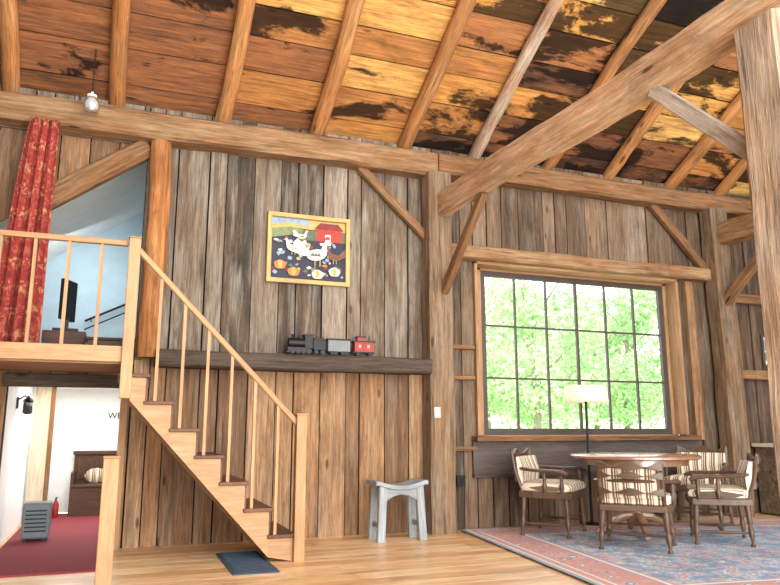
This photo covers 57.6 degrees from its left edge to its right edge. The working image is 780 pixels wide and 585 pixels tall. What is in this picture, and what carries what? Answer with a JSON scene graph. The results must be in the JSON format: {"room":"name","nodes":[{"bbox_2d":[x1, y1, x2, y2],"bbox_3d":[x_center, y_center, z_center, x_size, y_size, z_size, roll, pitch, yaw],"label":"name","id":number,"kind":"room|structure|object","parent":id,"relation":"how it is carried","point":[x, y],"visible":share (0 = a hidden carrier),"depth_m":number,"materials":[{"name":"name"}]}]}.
{"room":"converted barn interior","nodes":[
{"label":"converted barn interior","id":0,"kind":"room"},
{"bbox_2d":[0,386,120,543],"bbox_3d":[-3.778,1.899,8.531,2.040,1.780,3.240,4,-12,-20],"label":"wall","id":1,"kind":"structure","parent":0,"point":[80,420],"depth_m":9.80,"materials":[{"name":"white paint"}]},
{"bbox_2d":[16,395,33,413],"bbox_3d":[-3.932,1.208,7.656,0.170,0.208,0.104,4,-12,-20],"label":"wall lantern","id":2,"kind":"object","parent":1,"relation":"attached to","point":[28,401],"visible":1,"depth_m":7.63,"materials":[{"name":"black metal"}]},
{"bbox_2d":[25,387,56,501],"bbox_3d":[-4.404,2.025,8.951,0.240,1.690,0.080,4,-12,-20],"label":"trim","id":3,"kind":"structure","parent":1,"relation":"attached to","point":[45,397],"depth_m":8.94,"materials":[{"name":"beige wood"}]},
{"bbox_2d":[107,409,119,421],"bbox_3d":[-3.936,1.762,10.156,0.200,0.180,0.021,4,-12,-20],"label":"door sign","id":4,"kind":"object","parent":1,"relation":"attached to","point":[113,414],"visible":0.72,"depth_m":10.15,"materials":[{"name":"white plastic"}]},
{"bbox_2d":[0,162,146,260],"bbox_3d":[-3.701,-1.110,8.930,2.402,1.707,2.840,4,-12,-20],"label":"ceiling","id":5,"kind":"structure","parent":0,"point":[121,198],"depth_m":9.09,"materials":[{"name":"white paint"}]},
{"bbox_2d":[57,387,118,389],"bbox_3d":[-3.603,1.087,8.732,1.700,0.060,3.300,4,-12,-20],"label":"ceiling","id":6,"kind":"structure","parent":0,"point":[57,387],"depth_m":9.85,"materials":[{"name":"white paint"}]},
{"bbox_2d":[40,138,143,344],"bbox_3d":[-3.690,-0.344,8.809,2.800,2.790,3.000,4,-12,-20],"label":"wall","id":7,"kind":"structure","parent":0,"point":[85,257],"depth_m":10.09,"materials":[{"name":"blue paint"}]},
{"bbox_2d":[84,304,124,329],"bbox_3d":[-3.955,0.315,10.055,0.675,0.483,0.099,4,-12,-20],"label":"handrail","id":8,"kind":"object","parent":7,"relation":"attached to","point":[122,305],"visible":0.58,"depth_m":9.99,"materials":[{"name":"black metal"}]},
{"bbox_2d":[0,0,749,196],"bbox_3d":[2.704,-4.268,6.473,12.600,3.987,7.471,4,-12,-20],"label":"ceiling","id":9,"kind":"structure","parent":0,"point":[178,50],"depth_m":7.93,"materials":[{"name":"brown wood"}]},
{"bbox_2d":[0,0,20,92],"bbox_3d":[-2.645,-4.508,4.510,0.247,3.920,7.169,4,-12,-20],"label":"rafter","id":10,"kind":"object","parent":9,"relation":"attached to","point":[9,12],"visible":0.86,"depth_m":6.89,"materials":[{"name":"brown wood"}]},
{"bbox_2d":[84,49,98,111],"bbox_3d":[-2.982,-2.131,7.138,0.164,0.691,0.162,4,-12,-20],"label":"pendant lamp","id":11,"kind":"object","parent":9,"relation":"hanging from","point":[91,104],"visible":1,"depth_m":7.06,"materials":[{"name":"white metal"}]},
{"bbox_2d":[109,0,131,106],"bbox_3d":[-1.744,-4.441,4.841,0.228,3.909,7.176,4,-12,-20],"label":"rafter","id":12,"kind":"object","parent":9,"relation":"attached to","point":[121,9],"visible":0.89,"depth_m":7.14,"materials":[{"name":"brown wood"}]},
{"bbox_2d":[215,0,255,122],"bbox_3d":[-0.645,-4.370,5.258,0.249,3.911,7.177,4,-12,-20],"label":"rafter","id":13,"kind":"object","parent":9,"relation":"attached to","point":[238,47],"visible":0.91,"depth_m":7.43,"materials":[{"name":"brown wood"}]},
{"bbox_2d":[309,0,364,134],"bbox_3d":[0.359,-4.291,5.630,0.248,3.907,7.180,4,-12,-20],"label":"rafter","id":14,"kind":"object","parent":9,"relation":"attached to","point":[340,59],"visible":0.92,"depth_m":7.70,"materials":[{"name":"brown wood"}]},
{"bbox_2d":[397,0,476,148],"bbox_3d":[1.417,-4.219,6.026,0.243,3.908,7.177,4,-12,-21],"label":"rafter","id":15,"kind":"object","parent":9,"relation":"attached to","point":[463,10],"visible":0.94,"depth_m":7.98,"materials":[{"name":"brown wood"}]},
{"bbox_2d":[468,0,563,158],"bbox_3d":[2.287,-4.164,6.356,0.197,3.919,7.171,4,-12,-20],"label":"rafter","id":16,"kind":"object","parent":9,"relation":"attached to","point":[551,8],"visible":0.93,"depth_m":8.20,"materials":[{"name":"wood"}]},
{"bbox_2d":[542,0,666,169],"bbox_3d":[3.375,-4.083,6.756,0.238,3.922,7.172,4,-12,-20],"label":"rafter","id":17,"kind":"object","parent":9,"relation":"attached to","point":[652,8],"visible":0.5,"depth_m":8.15,"materials":[{"name":"brown wood"}]},
{"bbox_2d":[602,82,684,179],"bbox_3d":[4.292,-4.018,7.100,0.223,3.913,7.172,4,-12,-21],"label":"rafter","id":18,"kind":"object","parent":9,"relation":"attached to","point":[652,113],"visible":0.48,"depth_m":9.36,"materials":[{"name":"brown wood"}]},
{"bbox_2d":[664,93,741,188],"bbox_3d":[5.287,-3.934,7.460,0.251,3.913,7.171,4,-12,-20],"label":"rafter","id":19,"kind":"object","parent":9,"relation":"attached to","point":[734,109],"visible":0.54,"depth_m":9.71,"materials":[{"name":"brown wood"}]},
{"bbox_2d":[714,158,746,195],"bbox_3d":[6.092,-3.885,7.768,0.235,3.928,7.166,4,-12,-20],"label":"rafter","id":20,"kind":"object","parent":9,"relation":"attached to","point":[726,184],"visible":0.41,"depth_m":10.32,"materials":[{"name":"brown wood"}]},
{"bbox_2d":[0,84,772,548],"bbox_3d":[1.440,0.531,8.940,12.200,4.620,0.124,4,-12,-20],"label":"wall","id":21,"kind":"structure","parent":0,"point":[361,427],"depth_m":8.02,"materials":[{"name":"brown wood"}]},
{"bbox_2d":[3,372,150,388],"bbox_3d":[-3.066,0.873,7.017,1.320,0.133,0.106,4,-12,-20],"label":"header beam","id":22,"kind":"structure","parent":21,"relation":"attached to","point":[12,379],"depth_m":6.91,"materials":[{"name":"brown wood"}]},
{"bbox_2d":[114,399,127,549],"bbox_3d":[-2.694,1.732,7.076,0.070,1.560,0.160,4,-12,-20],"label":"trim","id":23,"kind":"structure","parent":21,"relation":"attached to","point":[124,402],"depth_m":7.03,"materials":[{"name":"brown wood"}]},
{"bbox_2d":[136,138,170,358],"bbox_3d":[-2.464,-0.481,7.455,0.241,2.330,0.218,4,-12,-20],"label":"log post","id":24,"kind":"object","parent":21,"relation":"attached to","point":[160,154],"visible":0.87,"depth_m":7.39,"materials":[{"name":"brown wood"}]},
{"bbox_2d":[52,141,150,209],"bbox_3d":[-3.143,-1.196,7.421,1.269,1.020,0.122,4,-12,-20],"label":"brace","id":25,"kind":"object","parent":24,"relation":"attached to","point":[117,163],"visible":0.7,"depth_m":7.42,"materials":[{"name":"brown wood"}]},
{"bbox_2d":[0,90,437,178],"bbox_3d":[-1.827,-1.729,7.953,5.100,0.343,0.306,4,-12,-20],"label":"beam","id":26,"kind":"structure","parent":21,"relation":"attached to","point":[110,122],"depth_m":7.78,"materials":[{"name":"brown wood"}]},
{"bbox_2d":[0,116,59,342],"bbox_3d":[-3.545,-0.608,6.874,0.455,2.321,0.142,4,-12,-20],"label":"door curtain","id":27,"kind":"object","parent":26,"relation":"hanging from","point":[31,207],"visible":0.89,"depth_m":6.88,"materials":[{"name":"red fabric"}]},
{"bbox_2d":[154,349,431,374],"bbox_3d":[-0.974,0.770,7.725,3.010,0.183,0.316,4,-12,-20],"label":"wall ledge","id":28,"kind":"object","parent":21,"relation":"attached to","point":[168,358],"visible":0.93,"depth_m":7.57,"materials":[{"name":"brown wood"}]},
{"bbox_2d":[285,334,325,354],"bbox_3d":[-0.925,0.568,7.754,0.435,0.212,0.130,4,-12,-20],"label":"locomotive","id":29,"kind":"object","parent":28,"relation":"on","point":[307,344],"visible":0.98,"depth_m":7.71,"materials":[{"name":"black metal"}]},
{"bbox_2d":[325,338,350,355],"bbox_3d":[-0.577,0.609,7.881,0.270,0.179,0.110,4,-12,-20],"label":"toy boxcar","id":30,"kind":"object","parent":28,"relation":"on","point":[340,347],"visible":0.98,"depth_m":7.84,"materials":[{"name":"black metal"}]},
{"bbox_2d":[350,336,374,355],"bbox_3d":[-0.306,0.609,7.986,0.260,0.219,0.110,4,-12,-20],"label":"toy caboose","id":31,"kind":"object","parent":28,"relation":"on","point":[359,346],"visible":0.92,"depth_m":7.95,"materials":[{"name":"red paint"}]},
{"bbox_2d":[265,211,349,287],"bbox_3d":[-0.926,-0.490,8.125,0.970,0.810,0.050,4,-12,-20],"label":"framed painting","id":32,"kind":"object","parent":21,"relation":"attached to","point":[309,250],"visible":1,"depth_m":8.12,"materials":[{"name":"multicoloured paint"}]},
{"bbox_2d":[456,475,464,485],"bbox_3d":[0.821,2.196,8.275,0.100,0.120,0.081,4,-12,-20],"label":"power outlet","id":33,"kind":"object","parent":21,"relation":"attached to","point":[460,479],"visible":0.95,"depth_m":8.25,"materials":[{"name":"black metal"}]},
{"bbox_2d":[453,344,474,349],"bbox_3d":[0.848,0.658,8.597,0.370,0.050,0.061,4,-12,-20],"label":"batten","id":34,"kind":"object","parent":21,"relation":"attached to","point":[455,346],"visible":0.65,"depth_m":8.58,"materials":[{"name":"brown wood"}]},
{"bbox_2d":[455,375,475,379],"bbox_3d":[0.848,1.021,8.528,0.370,0.050,0.061,4,-12,-20],"label":"batten","id":35,"kind":"object","parent":21,"relation":"attached to","point":[457,377],"visible":0.65,"depth_m":8.52,"materials":[{"name":"brown wood"}]},
{"bbox_2d":[456,446,476,450],"bbox_3d":[0.848,1.839,8.371,0.370,0.051,0.060,4,-12,-20],"label":"batten","id":36,"kind":"object","parent":21,"relation":"attached to","point":[458,448],"visible":0.65,"depth_m":8.36,"materials":[{"name":"brown wood"}]},
{"bbox_2d":[480,271,671,434],"bbox_3d":[2.499,0.836,9.441,2.910,2.070,0.050,4,-12,-20],"label":"window","id":37,"kind":"structure","parent":21,"relation":"in","point":[658,290],"depth_m":9.44,"materials":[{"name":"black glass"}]},
{"bbox_2d":[472,261,688,435],"bbox_3d":[2.495,0.780,9.320,3.190,2.135,0.260,4,-12,-20],"label":"trim","id":38,"kind":"structure","parent":21,"relation":"attached to","point":[671,285],"depth_m":9.67,"materials":[{"name":"brown wood"}]},
{"bbox_2d":[452,243,710,281],"bbox_3d":[2.602,-0.376,9.413,4.100,0.183,0.193,4,-12,-20],"label":"lintel beam","id":39,"kind":"structure","parent":21,"relation":"attached to","point":[472,253],"depth_m":9.28,"materials":[{"name":"brown wood"}]},
{"bbox_2d":[471,435,701,441],"bbox_3d":[2.541,1.861,9.076,3.370,0.060,0.340,4,-12,-20],"label":"trim","id":40,"kind":"structure","parent":21,"relation":"attached to","point":[601,437],"depth_m":8.88,"materials":[{"name":"brown wood"}]},
{"bbox_2d":[472,440,701,477],"bbox_3d":[2.605,2.096,9.002,3.470,0.410,0.050,4,-12,-20],"label":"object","id":41,"kind":"structure","parent":21,"relation":"attached to","point":[491,459],"depth_m":8.78,"materials":[{"name":"brown wood"}]},
{"bbox_2d":[438,153,751,217],"bbox_3d":[3.876,-1.336,10.081,7.100,0.278,0.277,4,-12,-20],"label":"beam","id":42,"kind":"structure","parent":21,"relation":"attached to","point":[534,179],"depth_m":9.63,"materials":[{"name":"brown wood"}]},
{"bbox_2d":[682,281,705,439],"bbox_3d":[4.209,0.924,9.846,0.140,2.190,0.060,4,-12,-20],"label":"trim","id":43,"kind":"structure","parent":21,"relation":"attached to","point":[687,286],"depth_m":9.82,"materials":[{"name":"brown wood"}]},
{"bbox_2d":[735,294,760,305],"bbox_3d":[5.940,0.154,10.644,2.450,0.145,0.124,4,-12,-20],"label":"batten","id":44,"kind":"object","parent":21,"relation":"attached to","point":[743,299],"depth_m":10.31,"materials":[{"name":"brown wood"}]},
{"bbox_2d":[743,370,767,379],"bbox_3d":[5.940,1.236,10.435,2.450,0.134,0.127,4,-12,-20],"label":"batten","id":45,"kind":"object","parent":21,"relation":"attached to","point":[747,374],"depth_m":10.10,"materials":[{"name":"brown wood"}]},
{"bbox_2d":[760,334,767,367],"bbox_3d":[5.590,0.862,10.398,0.380,0.480,0.030,4,-12,-20],"label":"framed picture","id":46,"kind":"object","parent":21,"relation":"attached to","point":[762,339],"visible":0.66,"depth_m":10.33,"materials":[{"name":"white plastic"}]},
{"bbox_2d":[763,337,766,364],"bbox_3d":[5.588,0.863,10.403,0.320,0.420,0.014,4,-12,-20],"label":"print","id":47,"kind":"object","parent":46,"relation":"attached to","point":[764,349],"depth_m":10.33,"materials":[{"name":"multicoloured paper"}]},
{"bbox_2d":[0,513,779,584],"bbox_3d":[3.007,2.071,4.446,12.400,0.095,15.520,4,-12,-20],"label":"floor","id":48,"kind":"structure","parent":0,"point":[461,558],"depth_m":6.07,"materials":[{"name":"brown wood"}]},
{"bbox_2d":[0,513,98,577],"bbox_3d":[-3.560,2.636,7.690,0.980,0.016,4.400,4,-12,-20],"label":"hallway carpet","id":49,"kind":"object","parent":48,"relation":"on","point":[70,546],"visible":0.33,"depth_m":6.67,"materials":[{"name":"red carpet"}]},
{"bbox_2d":[20,501,52,541],"bbox_3d":[-3.667,2.370,7.367,0.260,0.384,0.231,4,-12,-20],"label":"space heater","id":50,"kind":"object","parent":49,"relation":"on","point":[36,515],"visible":1,"depth_m":7.27,"materials":[{"name":"grey metal"}]},
{"bbox_2d":[24,510,46,531],"bbox_3d":[-3.628,2.339,7.268,0.200,0.214,0.012,4,-12,-20],"label":"grille","id":51,"kind":"object","parent":50,"relation":"attached to","point":[34,520],"depth_m":7.27,"materials":[{"name":"black metal"}]},
{"bbox_2d":[51,497,58,517],"bbox_3d":[-4.338,2.786,9.203,0.080,0.259,0.094,4,-12,-20],"label":"fire extinguisher","id":52,"kind":"object","parent":49,"relation":"on","point":[55,506],"visible":0.98,"depth_m":9.18,"materials":[{"name":"red paint"}]},
{"bbox_2d":[67,450,116,516],"bbox_3d":[-4.006,2.593,9.668,0.640,0.845,0.455,4,-12,-20],"label":"wooden settle","id":53,"kind":"object","parent":49,"relation":"on","point":[84,495],"visible":0.49,"depth_m":9.45,"materials":[{"name":"brown wood"}]},
{"bbox_2d":[85,468,102,482],"bbox_3d":[-4.018,2.503,9.717,0.300,0.200,0.100,4,-12,-20],"label":"cushion","id":54,"kind":"object","parent":53,"relation":"on","point":[94,475],"visible":0.73,"depth_m":9.67,"materials":[{"name":"fabric"}]},
{"bbox_2d":[94,456,120,584],"bbox_3d":[-2.107,1.704,5.293,0.127,0.945,0.127,4,-12,-20],"label":"newel post","id":55,"kind":"object","parent":48,"relation":"on","point":[110,475],"visible":1,"depth_m":5.24,"materials":[{"name":"brown wood"}]},
{"bbox_2d":[118,236,307,561],"bbox_3d":[-1.695,1.023,6.681,1.648,2.805,1.004,4,-12,-20],"label":"staircase","id":56,"kind":"structure","parent":48,"relation":"on","point":[251,516],"depth_m":6.22,"materials":[{"name":"brown wood"}]},
{"bbox_2d":[0,229,128,373],"bbox_3d":[-3.221,0.129,6.445,1.690,1.088,1.238,4,-12,-20],"label":"railing","id":57,"kind":"object","parent":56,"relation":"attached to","point":[14,356],"visible":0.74,"depth_m":6.00,"materials":[{"name":"brown wood"}]},
{"bbox_2d":[216,551,279,575],"bbox_3d":[-1.256,2.347,6.186,0.380,0.017,1.040,4,-12,-20],"label":"floor mat","id":58,"kind":"object","parent":48,"relation":"on","point":[247,562],"visible":1,"depth_m":6.09,"materials":[{"name":"fabric"}]},
{"bbox_2d":[366,478,427,542],"bbox_3d":[0.075,2.308,7.557,0.590,0.611,0.340,4,-12,-20],"label":"wooden stool","id":59,"kind":"object","parent":48,"relation":"on","point":[412,489],"visible":1,"depth_m":7.50,"materials":[{"name":"white wood"}]},
{"bbox_2d":[421,170,456,534],"bbox_3d":[0.568,0.624,8.362,0.319,4.220,0.298,4,-12,-20],"label":"timber post","id":60,"kind":"object","parent":48,"relation":"on","point":[439,433],"visible":0.91,"depth_m":8.20,"materials":[{"name":"brown wood"}]},
{"bbox_2d":[356,168,423,239],"bbox_3d":[0.065,-1.057,8.576,0.989,0.916,0.082,4,-12,-21],"label":"diagonal brace","id":61,"kind":"object","parent":60,"relation":"attached to","point":[365,173],"visible":0.85,"depth_m":8.54,"materials":[{"name":"brown wood"}]},
{"bbox_2d":[434,407,439,416],"bbox_3d":[0.538,1.358,8.045,0.070,0.115,0.020,4,-12,-20],"label":"light switch","id":62,"kind":"object","parent":60,"relation":"attached to","point":[436,409],"visible":1,"depth_m":8.04,"materials":[{"name":"white plastic"}]},
{"bbox_2d":[441,191,487,293],"bbox_3d":[0.826,-0.553,8.022,0.084,1.000,1.049,4,-12,-22],"label":"diagonal brace","id":63,"kind":"object","parent":60,"relation":"attached to","point":[481,197],"visible":0.96,"depth_m":7.97,"materials":[{"name":"brown wood"}]},
{"bbox_2d":[437,0,779,216],"bbox_3d":[1.767,-1.536,5.812,0.224,0.396,6.606,4,-12,-21],"label":"tie beam","id":64,"kind":"structure","parent":60,"relation":"attached to","point":[710,38],"depth_m":5.60,"materials":[{"name":"brown wood"}]},
{"bbox_2d":[563,385,608,525],"bbox_3d":[2.428,1.976,8.684,0.550,1.654,0.550,4,-12,-20],"label":"floor lamp","id":65,"kind":"object","parent":48,"relation":"on","point":[585,394],"visible":0.92,"depth_m":8.61,"materials":[{"name":"white fabric"}]},
{"bbox_2d":[461,518,779,584],"bbox_3d":[3.869,2.485,6.950,5.400,0.012,3.700,3,-11,-13],"label":"area rug","id":66,"kind":"object","parent":48,"relation":"on","point":[719,559],"visible":0.83,"depth_m":6.48,"materials":[{"name":"blue carpet"}]},
{"bbox_2d":[510,448,586,538],"bbox_3d":[1.750,2.206,7.906,0.724,0.909,0.837,-6,-12,29],"label":"dining chair","id":67,"kind":"object","parent":66,"relation":"on","point":[527,475],"visible":1,"depth_m":7.72,"materials":[{"name":"brown wood"}]},
{"bbox_2d":[516,455,538,483],"bbox_3d":[1.548,2.002,8.063,0.144,0.291,0.564,-6,-12,29],"label":"cushion","id":68,"kind":"object","parent":67,"relation":"on","point":[529,461],"depth_m":7.96,"materials":[{"name":"fabric"}]},
{"bbox_2d":[522,479,585,492],"bbox_3d":[1.814,2.138,7.882,0.578,0.111,0.680,-6,-12,29],"label":"seat cushion","id":69,"kind":"object","parent":67,"relation":"on","point":[528,485],"depth_m":7.64,"materials":[{"name":"fabric"}]},
{"bbox_2d":[569,452,700,539],"bbox_3d":[2.705,2.215,7.808,1.384,0.850,1.384,4,-12,-20],"label":"dining table","id":70,"kind":"object","parent":66,"relation":"on","point":[643,459],"visible":0.77,"depth_m":7.52,"materials":[{"name":"brown wood"}]},
{"bbox_2d":[593,460,680,553],"bbox_3d":[2.374,2.049,6.881,0.837,0.833,0.724,-5,-12,24],"label":"dining chair","id":71,"kind":"object","parent":66,"relation":"on","point":[626,486],"visible":1,"depth_m":6.69,"materials":[{"name":"brown wood"}]},
{"bbox_2d":[600,468,661,498],"bbox_3d":[2.277,1.802,6.713,0.564,0.266,0.144,-5,-12,24],"label":"cushion","id":72,"kind":"object","parent":71,"relation":"on","point":[649,486],"depth_m":6.65,"materials":[{"name":"fabric"}]},
{"bbox_2d":[598,492,672,505],"bbox_3d":[2.405,2.005,6.957,0.680,0.102,0.578,-5,-12,24],"label":"seat cushion","id":73,"kind":"object","parent":71,"relation":"on","point":[603,499],"depth_m":6.71,"materials":[{"name":"fabric"}]},
{"bbox_2d":[664,446,734,528],"bbox_3d":[3.759,2.347,8.662,0.837,0.918,0.724,-8,-13,36],"label":"dining chair","id":74,"kind":"object","parent":66,"relation":"on","point":[708,461],"visible":0.56,"depth_m":8.75,"materials":[{"name":"brown wood"}]},
{"bbox_2d":[664,474,728,485],"bbox_3d":[3.715,2.273,8.617,0.680,0.112,0.578,-8,-13,36],"label":"seat cushion","id":75,"kind":"object","parent":74,"relation":"on","point":[685,481],"depth_m":8.43,"materials":[{"name":"fabric"}]},
{"bbox_2d":[677,452,725,474],"bbox_3d":[3.899,2.153,8.888,0.564,0.293,0.144,-8,-13,36],"label":"cushion","id":76,"kind":"object","parent":74,"relation":"on","point":[708,461],"depth_m":8.84,"materials":[{"name":"fabric"}]},
{"bbox_2d":[683,452,760,547],"bbox_3d":[3.442,2.105,7.309,0.724,0.884,0.837,-4,-11,18],"label":"dining chair","id":77,"kind":"object","parent":66,"relation":"on","point":[696,494],"visible":1,"depth_m":7.05,"materials":[{"name":"brown wood"}]},
{"bbox_2d":[684,484,747,498],"bbox_3d":[3.373,2.049,7.344,0.578,0.108,0.680,-4,-11,18],"label":"seat cushion","id":78,"kind":"object","parent":77,"relation":"on","point":[693,491],"depth_m":7.07,"materials":[{"name":"fabric"}]},
{"bbox_2d":[736,460,753,490],"bbox_3d":[3.662,1.871,7.278,0.144,0.282,0.564,-4,-11,18],"label":"cushion","id":79,"kind":"object","parent":77,"relation":"on","point":[746,483],"depth_m":7.04,"materials":[{"name":"fabric"}]},
{"bbox_2d":[698,208,754,517],"bbox_3d":[4.679,0.905,9.883,0.330,4.240,0.307,4,-12,-20],"label":"timber post","id":80,"kind":"object","parent":48,"relation":"on","point":[730,401],"visible":0.8,"depth_m":9.80,"materials":[{"name":"brown wood"}]},
{"bbox_2d":[648,205,705,267],"bbox_3d":[4.123,-0.753,10.090,1.034,1.030,0.083,4,-12,-21],"label":"diagonal brace","id":81,"kind":"object","parent":80,"relation":"attached to","point":[656,210],"visible":0.87,"depth_m":10.04,"materials":[{"name":"brown wood"}]},
{"bbox_2d":[717,212,754,244],"bbox_3d":[5.842,-1.338,7.252,0.257,0.368,6.223,4,-12,-20],"label":"tie beam","id":82,"kind":"structure","parent":80,"relation":"attached to","point":[738,229],"depth_m":9.77,"materials":[{"name":"brown wood"}]},
{"bbox_2d":[724,252,756,305],"bbox_3d":[4.886,-0.362,9.550,0.102,1.000,1.147,4,-12,-22],"label":"diagonal brace","id":83,"kind":"object","parent":80,"relation":"attached to","point":[749,270],"visible":0.56,"depth_m":9.67,"materials":[{"name":"brown wood"}]},
{"bbox_2d":[734,7,779,495],"bbox_3d":[2.323,0.127,3.985,0.337,3.550,0.359,4,-12,-20],"label":"timber post","id":84,"kind":"object","parent":48,"relation":"on","point":[757,43],"visible":1,"depth_m":4.10,"materials":[{"name":"brown wood"}]},
{"bbox_2d":[648,86,746,160],"bbox_3d":[2.110,-1.143,4.769,0.062,0.938,0.938,4,-12,-22],"label":"diagonal brace","id":85,"kind":"object","parent":84,"relation":"attached to","point":[733,140],"visible":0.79,"depth_m":4.76,"materials":[{"name":"wood"}]},
{"bbox_2d":[751,443,779,514],"bbox_3d":[5.589,2.547,9.764,0.980,0.930,0.500,4,-12,-20],"label":"base cabinet","id":86,"kind":"object","parent":48,"relation":"on","point":[767,475],"visible":0.88,"depth_m":9.66,"materials":[{"name":"brown wood"}]},
{"bbox_2d":[751,443,772,446],"bbox_3d":[5.589,2.115,9.847,0.980,0.050,0.500,4,-12,-20],"label":"countertop","id":87,"kind":"structure","parent":86,"relation":"on","point":[753,444],"depth_m":9.74,"materials":[{"name":"beige wood"}]},
{"bbox_3d":[-3.690,0.977,8.556,2.800,0.080,3.000,4,-12,-20],"label":"floor","id":88,"kind":"structure","parent":0,"visible":0},
{"bbox_2d":[41,278,86,344],"bbox_3d":[-3.664,0.338,8.035,0.440,0.960,0.400,4,-12,-20],"label":"television","id":89,"kind":"object","parent":88,"relation":"on","point":[71,335],"visible":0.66,"depth_m":7.91,"materials":[{"name":"black plastic"}]},
{"bbox_2d":[85,336,134,360],"bbox_3d":[-3.090,0.660,7.869,0.540,0.285,0.340,4,-12,-20],"label":"storage chest","id":90,"kind":"object","parent":88,"relation":"on","point":[108,341],"visible":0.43,"depth_m":7.73,"materials":[{"name":"brown wood"}]},
{"label":"outside","id":91,"kind":"structure","parent":0,"visible":0},
{"bbox_2d":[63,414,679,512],"bbox_3d":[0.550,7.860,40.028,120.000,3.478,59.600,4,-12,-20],"label":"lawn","id":92,"kind":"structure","parent":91,"point":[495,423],"depth_m":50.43,"materials":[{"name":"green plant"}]},
{"bbox_2d":[487,328,521,417],"bbox_3d":[5.653,4.750,44.655,6.797,7.426,6.569,-1,-11,7],"label":"tree","id":93,"kind":"object","parent":92,"relation":"on","point":[491,331],"visible":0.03,"depth_m":43.54,"materials":[{"name":"green plant"}]},
{"bbox_2d":[485,300,565,428],"bbox_3d":[4.944,3.427,36.565,7.146,7.808,6.906,5,-12,-26],"label":"tree","id":94,"kind":"object","parent":92,"relation":"on","point":[488,314],"visible":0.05,"depth_m":35.70,"materials":[{"name":"green plant"}]},
{"bbox_2d":[485,277,617,428],"bbox_3d":[5.400,2.355,27.617,6.617,7.481,6.847,4,-12,-20],"label":"tree","id":95,"kind":"object","parent":92,"relation":"on","point":[527,315],"visible":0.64,"depth_m":26.48,"materials":[{"name":"green plant"}]},
{"bbox_2d":[524,316,592,425],"bbox_3d":[11.512,5.323,47.869,6.546,7.401,6.774,8,-14,-37],"label":"tree","id":96,"kind":"object","parent":92,"relation":"on","point":[557,334],"visible":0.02,"depth_m":47.31,"materials":[{"name":"green plant"}]},
{"bbox_2d":[545,312,661,428],"bbox_3d":[11.466,4.264,39.197,6.277,7.097,6.495,7,-13,-33],"label":"tree","id":97,"kind":"object","parent":92,"relation":"on","point":[600,341],"visible":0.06,"depth_m":38.61,"materials":[{"name":"green plant"}]},
{"bbox_2d":[557,286,664,428],"bbox_3d":[10.397,2.809,30.840,6.756,7.638,6.990,4,-11,-19],"label":"tree","id":98,"kind":"object","parent":92,"relation":"on","point":[622,395],"visible":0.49,"depth_m":29.33,"materials":[{"name":"green plant"}]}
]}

